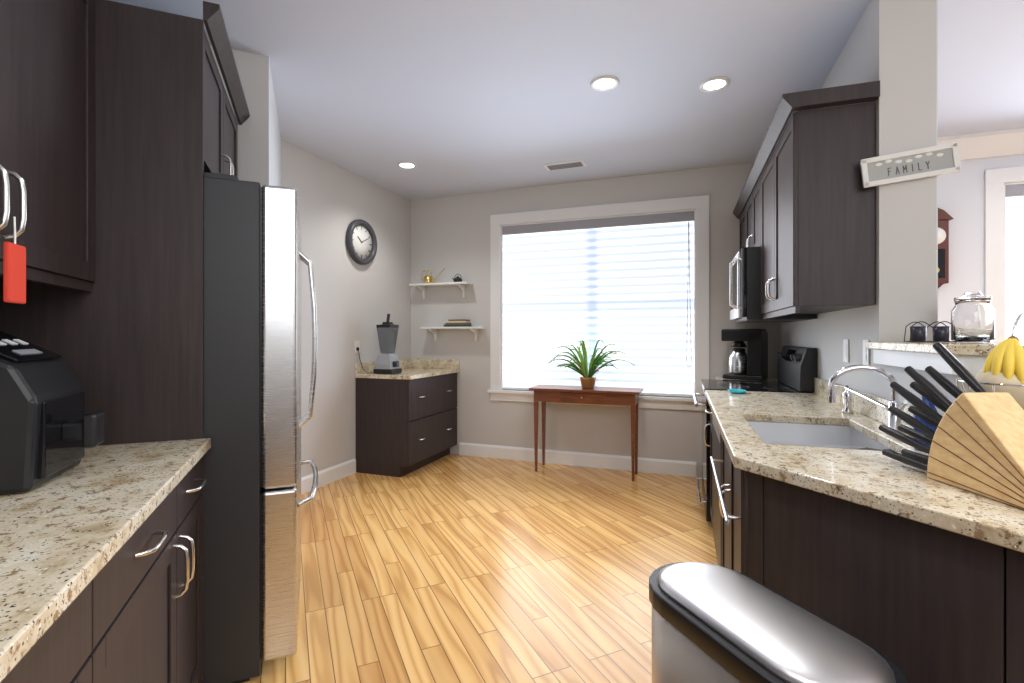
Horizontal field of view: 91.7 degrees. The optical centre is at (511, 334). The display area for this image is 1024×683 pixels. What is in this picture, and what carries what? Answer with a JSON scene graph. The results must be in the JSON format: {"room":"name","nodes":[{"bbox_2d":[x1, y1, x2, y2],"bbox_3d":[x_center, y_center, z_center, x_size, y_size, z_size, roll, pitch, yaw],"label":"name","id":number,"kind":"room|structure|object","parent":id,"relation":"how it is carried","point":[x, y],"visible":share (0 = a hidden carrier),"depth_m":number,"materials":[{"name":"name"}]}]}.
{"room":"kitchen","nodes":[
{"label":"kitchen","id":0,"kind":"room"},
{"bbox_2d":[210,45,280,186],"bbox_3d":[-1.958,-0.110,3.024,1.000,2.760,1.216,0,0,-24],"label":"wall","id":1,"kind":"structure","parent":0,"point":[259,147],"depth_m":2.64,"materials":[{"name":"white paint"}]},
{"bbox_2d":[281,139,410,476],"bbox_3d":[-1.524,-0.110,4.574,0.120,2.760,2.242,0,0,20],"label":"wall","id":2,"kind":"structure","parent":0,"point":[355,301],"depth_m":4.41,"materials":[{"name":"white paint"}]},
{"bbox_2d":[301,458,355,494],"bbox_3d":[-1.597,1.205,4.185,0.016,0.130,0.862,0,0,21],"label":"baseboard","id":3,"kind":"structure","parent":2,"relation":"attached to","point":[335,473],"depth_m":4.27,"materials":[{"name":"white wood"}]},
{"bbox_2d":[354,341,367,372],"bbox_3d":[-1.373,0.204,4.612,0.135,0.304,0.110,0,0,21],"label":"outlet","id":4,"kind":"object","parent":2,"relation":"attached to","point":[356,346],"visible":0.96,"depth_m":4.61,"materials":[{"name":"white plastic"}]},
{"bbox_2d":[346,219,376,264],"bbox_3d":[-1.401,-0.870,4.657,0.048,0.420,0.420,0,0,21],"label":"wall clock","id":5,"kind":"object","parent":2,"relation":"attached to","point":[361,241],"visible":1,"depth_m":4.65,"materials":[{"name":"grey"}]},
{"bbox_2d":[242,454,717,682],"bbox_3d":[1.901,1.295,3.064,10.000,0.050,12.000,0,0,-24],"label":"floor","id":6,"kind":"structure","parent":0,"point":[453,568],"depth_m":2.68,"materials":[{"name":"brown wood"}]},
{"bbox_2d":[8,558,119,682],"bbox_3d":[-0.890,0.833,0.471,0.596,0.875,0.720,0,0,-22],"label":"base cabinet","id":7,"kind":"object","parent":6,"relation":"on","point":[85,647],"depth_m":0.84,"materials":[{"name":"brown wood"}]},
{"bbox_2d":[0,0,249,682],"bbox_3d":[-1.506,0.052,2.062,0.647,2.435,0.932,0,0,-22],"label":"cabinet","id":8,"kind":"object","parent":6,"relation":"on","point":[124,338],"depth_m":1.67,"materials":[{"name":"brown wood"}]},
{"bbox_2d":[0,0,94,287],"bbox_3d":[-1.379,-0.635,1.280,0.297,0.930,0.610,0,0,-22],"label":"upper cabinet","id":9,"kind":"object","parent":8,"relation":"attached to","point":[47,124],"depth_m":1.40,"materials":[{"name":"brown wood"}]},
{"bbox_2d":[3,217,25,303],"bbox_3d":[-1.093,-0.165,1.093,0.012,0.190,0.070,0,0,-22],"label":"tag","id":10,"kind":"object","parent":9,"relation":"hanging from","point":[14,272],"visible":1,"depth_m":1.08,"materials":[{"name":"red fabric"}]},
{"bbox_2d":[120,478,187,682],"bbox_3d":[-1.111,0.833,1.018,0.596,0.875,0.700,0,0,-22],"label":"base cabinet","id":11,"kind":"object","parent":6,"relation":"on","point":[153,566],"depth_m":1.24,"materials":[{"name":"brown wood"}]},
{"bbox_2d":[0,438,210,682],"bbox_3d":[-0.676,0.378,-0.026,0.622,0.035,3.558,0,0,-22],"label":"countertop","id":12,"kind":"structure","parent":11,"relation":"on","point":[58,536],"depth_m":0.94,"materials":[{"name":"beige stone"}]},
{"bbox_2d":[0,331,103,494],"bbox_3d":[-1.252,0.173,1.209,0.405,0.370,0.280,0,0,-22],"label":"air fryer","id":13,"kind":"object","parent":12,"relation":"on","point":[50,429],"visible":1,"depth_m":1.17,"materials":[{"name":"black plastic"}]},
{"bbox_2d":[188,462,206,682],"bbox_3d":[-1.276,0.833,1.426,0.596,0.875,0.420,0,0,-22],"label":"base cabinet","id":14,"kind":"object","parent":6,"relation":"on","point":[196,482],"depth_m":1.64,"materials":[{"name":"brown wood"}]},
{"bbox_2d":[204,172,317,682],"bbox_3d":[-1.343,0.344,2.136,0.951,1.852,0.899,0,0,-22],"label":"refrigerator","id":15,"kind":"object","parent":6,"relation":"on","point":[254,257],"visible":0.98,"depth_m":1.81,"materials":[{"name":"grey metal"}]},
{"bbox_2d":[355,359,458,476],"bbox_3d":[-1.002,0.765,4.932,0.602,1.010,0.958,0,0,21],"label":"base cabinet","id":16,"kind":"object","parent":6,"relation":"on","point":[406,420],"visible":0.98,"depth_m":4.56,"materials":[{"name":"brown wood"}]},
{"bbox_2d":[373,314,401,373],"bbox_3d":[-1.151,0.079,4.676,0.211,0.558,0.225,0,0,21],"label":"blender","id":17,"kind":"object","parent":16,"relation":"on","point":[387,361],"visible":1,"depth_m":4.60,"materials":[{"name":"black plastic"}]},
{"bbox_2d":[529,384,642,480],"bbox_3d":[0.682,0.880,4.594,1.000,0.780,0.340,0,0,20],"label":"console table","id":18,"kind":"object","parent":6,"relation":"on","point":[543,394],"visible":1,"depth_m":4.51,"materials":[{"name":"brown wood"}]},
{"bbox_2d":[548,339,634,388],"bbox_3d":[0.702,0.264,4.486,0.764,0.449,0.536,0,0,21],"label":"spider plant","id":19,"kind":"object","parent":18,"relation":"on","point":[587,380],"visible":1,"depth_m":4.54,"materials":[{"name":"green plant"}]},
{"bbox_2d":[708,408,723,565],"bbox_3d":[1.370,0.833,2.523,0.623,0.875,0.720,0,0,19],"label":"base cabinet","id":20,"kind":"object","parent":6,"relation":"on","point":[716,445],"depth_m":2.62,"materials":[{"name":"brown wood"}]},
{"bbox_2d":[720,476,731,568],"bbox_3d":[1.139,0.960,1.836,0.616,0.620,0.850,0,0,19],"label":"base cabinet","id":21,"kind":"object","parent":6,"relation":"on","point":[725,516],"depth_m":2.11,"materials":[{"name":"brown wood"}]},
{"bbox_2d":[724,452,731,511],"bbox_3d":[1.820,0.833,1.343,2.223,0.875,0.490,0,0,19],"label":"base cabinet","id":22,"kind":"object","parent":6,"relation":"on","point":[727,463],"depth_m":1.99,"materials":[{"name":"brown wood"}]},
{"bbox_2d":[693,345,816,521],"bbox_3d":[1.669,0.675,3.537,0.710,1.190,0.754,0,0,19],"label":"range","id":23,"kind":"object","parent":6,"relation":"on","point":[797,369],"visible":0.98,"depth_m":3.33,"materials":[{"name":"black metal"}]},
{"bbox_2d":[732,472,779,593],"bbox_3d":[1.458,0.833,0.293,2.233,0.875,1.985,0,0,19],"label":"base cabinet","id":24,"kind":"object","parent":6,"relation":"on","point":[748,558],"depth_m":1.47,"materials":[{"name":"brown wood"}]},
{"bbox_2d":[714,376,777,380],"bbox_3d":[1.955,0.378,4.086,0.522,0.035,0.456,0,0,19],"label":"countertop","id":25,"kind":"structure","parent":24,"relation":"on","point":[715,377],"depth_m":4.02,"materials":[{"name":"stone"}]},
{"bbox_2d":[721,329,767,379],"bbox_3d":[1.921,0.154,4.102,0.312,0.407,0.250,0,0,39],"label":"coffee maker","id":26,"kind":"object","parent":25,"relation":"on","point":[752,364],"visible":1,"depth_m":4.00,"materials":[{"name":"black plastic"}]},
{"bbox_2d":[705,390,1023,682],"bbox_3d":[1.731,0.378,1.105,2.268,0.035,3.796,0,0,19],"label":"kitchen counter","id":27,"kind":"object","parent":24,"relation":"on","point":[926,572],"depth_m":1.15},
{"bbox_2d":[727,389,746,393],"bbox_3d":[1.399,0.350,3.090,0.110,0.016,0.165,0,0,19],"label":"spoon rest","id":28,"kind":"object","parent":27,"relation":"on","point":[738,391],"visible":1,"depth_m":3.06,"materials":[{"name":"teal ceramic"}]},
{"bbox_2d":[748,416,891,447],"bbox_3d":[1.147,0.496,1.900,0.442,0.226,0.692,0,0,19],"label":"sink","id":29,"kind":"object","parent":27,"relation":"in","point":[836,432],"depth_m":2.19,"materials":[{"name":"silver metal"}]},
{"bbox_2d":[835,385,853,412],"bbox_3d":[1.532,0.294,2.302,0.088,0.128,0.048,0,0,19],"label":"soap pump","id":30,"kind":"object","parent":27,"relation":"on","point":[847,400],"visible":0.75,"depth_m":2.28,"materials":[{"name":"silver metal"}]},
{"bbox_2d":[827,365,907,433],"bbox_3d":[1.359,0.234,1.995,0.242,0.249,0.574,0,0,19],"label":"faucet","id":31,"kind":"object","parent":27,"relation":"on","point":[894,422],"visible":0.71,"depth_m":1.83,"materials":[{"name":"silver metal"}]},
{"bbox_2d":[913,396,937,450],"bbox_3d":[1.292,0.261,1.549,0.063,0.195,0.064,0,0,19],"label":"dish soap bottle","id":32,"kind":"object","parent":27,"relation":"on","point":[926,401],"visible":0.12,"depth_m":1.53,"materials":[{"name":"blue plastic"}]},
{"bbox_2d":[879,342,1023,508],"bbox_3d":[1.099,0.189,1.190,0.114,0.339,0.492,0,0,-1],"label":"knife block","id":33,"kind":"object","parent":27,"relation":"on","point":[975,441],"visible":1,"depth_m":1.16,"materials":[{"name":"brown wood"}]},
{"bbox_2d":[956,313,1023,409],"bbox_3d":[1.318,0.150,1.298,0.242,0.418,0.236,0,0,-24],"label":"basket","id":34,"kind":"object","parent":27,"relation":"on","point":[1003,369],"visible":0.54,"depth_m":1.26,"materials":[{"name":"silver metal"}]},
{"bbox_2d":[649,562,908,682],"bbox_3d":[0.548,0.936,1.075,0.298,0.668,0.621,0,0,-24],"label":"trash can","id":35,"kind":"object","parent":6,"relation":"on","point":[712,623],"visible":1,"depth_m":1.05,"materials":[{"name":"silver metal"}]},
{"bbox_2d":[109,0,1023,199],"bbox_3d":[1.901,-1.515,3.064,10.000,0.050,12.000,0,0,-24],"label":"ceiling","id":36,"kind":"structure","parent":0,"point":[452,97],"depth_m":2.87,"materials":[{"name":"white paint"}]},
{"bbox_2d":[397,162,416,168],"bbox_3d":[-0.921,-1.487,4.361,0.170,0.006,0.170,0,0,-24],"label":"recessed light","id":37,"kind":"object","parent":36,"relation":"in","point":[406,165],"visible":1,"depth_m":4.36,"materials":[{"name":"white"}]},
{"bbox_2d":[543,160,586,170],"bbox_3d":[0.466,-1.484,4.355,0.360,0.013,0.160,0,0,20],"label":"ceiling vent","id":38,"kind":"object","parent":36,"relation":"in","point":[565,165],"visible":0.98,"depth_m":4.33,"materials":[{"name":"white metal"}]},
{"bbox_2d":[590,76,618,90],"bbox_3d":[0.549,-1.487,2.943,0.170,0.006,0.170,0,0,-24],"label":"recessed light","id":39,"kind":"object","parent":36,"relation":"in","point":[605,83],"visible":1,"depth_m":2.94,"materials":[{"name":"white"}]},
{"bbox_2d":[699,77,729,91],"bbox_3d":[1.203,-1.487,2.955,0.170,0.006,0.170,0,0,-24],"label":"recessed light","id":40,"kind":"object","parent":36,"relation":"in","point":[715,84],"visible":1,"depth_m":2.95,"materials":[{"name":"white"}]},
{"bbox_2d":[411,154,1023,476],"bbox_3d":[2.509,-0.110,4.188,7.948,2.760,0.141,0,0,21],"label":"wall","id":41,"kind":"structure","parent":0,"point":[450,235],"depth_m":4.81,"materials":[{"name":"white paint"}]},
{"bbox_2d":[409,282,472,298],"bbox_3d":[-0.755,-0.470,5.263,0.680,0.150,0.167,0,0,20],"label":"shelf","id":42,"kind":"object","parent":41,"relation":"attached to","point":[423,286],"visible":0.98,"depth_m":5.23,"materials":[{"name":"white wood"}]},
{"bbox_2d":[421,268,444,282],"bbox_3d":[-0.841,-0.628,5.297,0.292,0.163,0.100,0,0,21],"label":"watering can","id":43,"kind":"object","parent":42,"relation":"on","point":[428,279],"visible":0.88,"depth_m":5.28,"materials":[{"name":"brown metal"}]},
{"bbox_2d":[452,274,461,281],"bbox_3d":[-0.578,-0.594,5.198,0.113,0.093,0.090,0,0,20],"label":"teapot","id":44,"kind":"object","parent":42,"relation":"on","point":[457,279],"visible":0.88,"depth_m":5.16,"materials":[{"name":"black metal"}]},
{"bbox_2d":[420,327,484,340],"bbox_3d":[-0.623,-0.010,5.214,0.680,0.150,0.167,0,0,20],"label":"shelf","id":45,"kind":"object","parent":41,"relation":"attached to","point":[433,330],"visible":0.96,"depth_m":5.18,"materials":[{"name":"white wood"}]},
{"bbox_2d":[444,319,470,326],"bbox_3d":[-0.568,-0.124,5.189,0.260,0.074,0.130,0,0,21],"label":"books","id":46,"kind":"object","parent":45,"relation":"on","point":[457,323],"visible":0.94,"depth_m":5.13,"materials":[{"name":"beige paper"}]},
{"bbox_2d":[459,442,695,476],"bbox_3d":[2.826,1.205,4.008,7.228,0.130,0.016,0,0,21],"label":"baseboard","id":47,"kind":"structure","parent":41,"relation":"attached to","point":[663,466],"depth_m":4.80,"materials":[{"name":"white wood"}]},
{"bbox_2d":[487,195,708,410],"bbox_3d":[0.776,-0.282,4.809,2.145,1.915,0.150,0,0,21],"label":"window","id":48,"kind":"structure","parent":41,"relation":"in","point":[633,286],"depth_m":4.75,"materials":[{"name":"white"}]},
{"bbox_2d":[938,208,953,287],"bbox_3d":[3.222,-0.650,3.806,0.220,0.640,0.104,0,0,20],"label":"clock","id":49,"kind":"object","parent":41,"relation":"attached to","point":[944,218],"visible":0.29,"depth_m":3.75,"materials":[{"name":"red wood"}]},
{"bbox_2d":[938,128,1023,160],"bbox_3d":[4.296,-1.410,3.403,4.050,0.160,0.120,0,0,21],"label":"crown molding","id":50,"kind":"structure","parent":41,"relation":"attached to","point":[998,143],"depth_m":3.67,"materials":[{"name":"white"}]},
{"bbox_2d":[984,166,1023,342],"bbox_3d":[4.371,-0.282,3.466,1.760,1.915,0.150,0,0,20],"label":"window","id":51,"kind":"structure","parent":41,"relation":"in","point":[1003,241],"depth_m":3.70,"materials":[{"name":"white glass"}]},
{"bbox_2d":[780,0,936,395],"bbox_3d":[2.017,-0.110,3.136,0.200,2.760,2.222,0,0,19],"label":"wall","id":52,"kind":"structure","parent":0,"point":[891,46],"depth_m":2.10,"materials":[{"name":"white paint"}]},
{"bbox_2d":[745,181,756,247],"bbox_3d":[1.856,-0.789,3.473,0.317,0.440,0.760,0,0,19],"label":"upper cabinet","id":53,"kind":"object","parent":52,"relation":"attached to","point":[751,207],"depth_m":3.53,"materials":[{"name":"brown wood"}]},
{"bbox_2d":[730,246,816,322],"bbox_3d":[1.777,-0.331,3.500,0.480,0.469,0.752,0,0,19],"label":"microwave","id":54,"kind":"object","parent":53,"relation":"attached to","point":[745,284],"visible":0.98,"depth_m":3.20,"materials":[{"name":"silver metal"}]},
{"bbox_2d":[737,205,774,318],"bbox_3d":[2.052,-0.570,4.051,0.317,0.880,0.460,0,0,19],"label":"upper cabinet","id":55,"kind":"object","parent":52,"relation":"attached to","point":[742,219],"depth_m":4.16,"materials":[{"name":"brown wood"}]},
{"bbox_2d":[757,97,878,316],"bbox_3d":[1.577,-0.570,2.655,0.317,0.880,0.968,0,0,19],"label":"upper cabinet","id":56,"kind":"object","parent":52,"relation":"attached to","point":[807,221],"depth_m":2.22,"materials":[{"name":"brown wood"}]},
{"bbox_2d":[843,339,848,361],"bbox_3d":[1.699,0.080,2.530,0.009,0.115,0.075,0,0,19],"label":"wall outlet","id":57,"kind":"object","parent":52,"relation":"attached to","point":[845,350],"visible":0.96,"depth_m":2.52,"materials":[{"name":"white plastic"}]},
{"bbox_2d":[814,377,912,435],"bbox_3d":[1.808,0.310,2.873,0.019,0.100,2.847,0,0,19],"label":"backsplash","id":58,"kind":"structure","parent":52,"relation":"attached to","point":[865,407],"depth_m":2.24,"materials":[{"name":"beige stone"}]},
{"bbox_2d":[863,340,869,364],"bbox_3d":[1.606,0.080,2.256,0.008,0.115,0.075,0,0,19],"label":"wall outlet","id":59,"kind":"object","parent":52,"relation":"attached to","point":[866,356],"visible":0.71,"depth_m":2.25,"materials":[{"name":"white plastic"}]},
{"bbox_2d":[860,142,961,187],"bbox_3d":[1.653,-0.705,2.068,0.348,0.155,0.014,0,0,19],"label":"family sign","id":60,"kind":"object","parent":52,"relation":"attached to","point":[937,160],"visible":1,"depth_m":2.06,"materials":[{"name":"grey wood"}]},
{"bbox_2d":[879,364,974,415],"bbox_3d":[2.028,0.680,0.747,0.582,1.180,2.878,0,0,-24],"label":"wall","id":61,"kind":"structure","parent":0,"point":[903,378],"depth_m":1.86,"materials":[{"name":"white paint"}]},
{"bbox_2d":[865,341,1023,375],"bbox_3d":[2.068,0.074,0.800,0.770,0.092,2.940,0,0,-24],"label":"sill","id":62,"kind":"structure","parent":61,"relation":"on","point":[971,357],"depth_m":1.66,"materials":[{"name":"stone"}]},
{"bbox_2d":[904,321,956,341],"bbox_3d":[1.596,-0.013,1.900,0.144,0.079,0.066,0,0,22],"label":"cups","id":63,"kind":"object","parent":62,"relation":"on","point":[918,333],"visible":1,"depth_m":1.89,"materials":[{"name":"black ceramic"}]},
{"bbox_2d":[951,291,994,341],"bbox_3d":[1.751,-0.070,1.889,0.124,0.192,0.124,0,0,-24],"label":"glass jar","id":64,"kind":"object","parent":62,"relation":"on","point":[972,316],"visible":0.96,"depth_m":1.85,"materials":[{"name":"white"}]},
{"bbox_2d":[937,0,937,325],"bbox_3d":[2.113,-0.110,3.104,0.004,2.760,2.222,0,0,19],"label":"wall","id":65,"kind":"structure","parent":0,"point":[937,176],"depth_m":2.05,"materials":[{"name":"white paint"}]},
{"bbox_3d":[-1.189,-0.110,0.248,0.318,2.760,4.551,0,0,-24],"label":"wall","id":66,"kind":"structure","parent":0,"visible":0},
{"bbox_2d":[0,0,23,267],"bbox_3d":[-1.203,-0.635,0.844,0.297,0.930,0.570,0,0,-22],"label":"upper cabinet","id":67,"kind":"object","parent":66,"relation":"attached to","point":[11,11],"depth_m":1.16,"materials":[{"name":"brown wood"}]}
]}

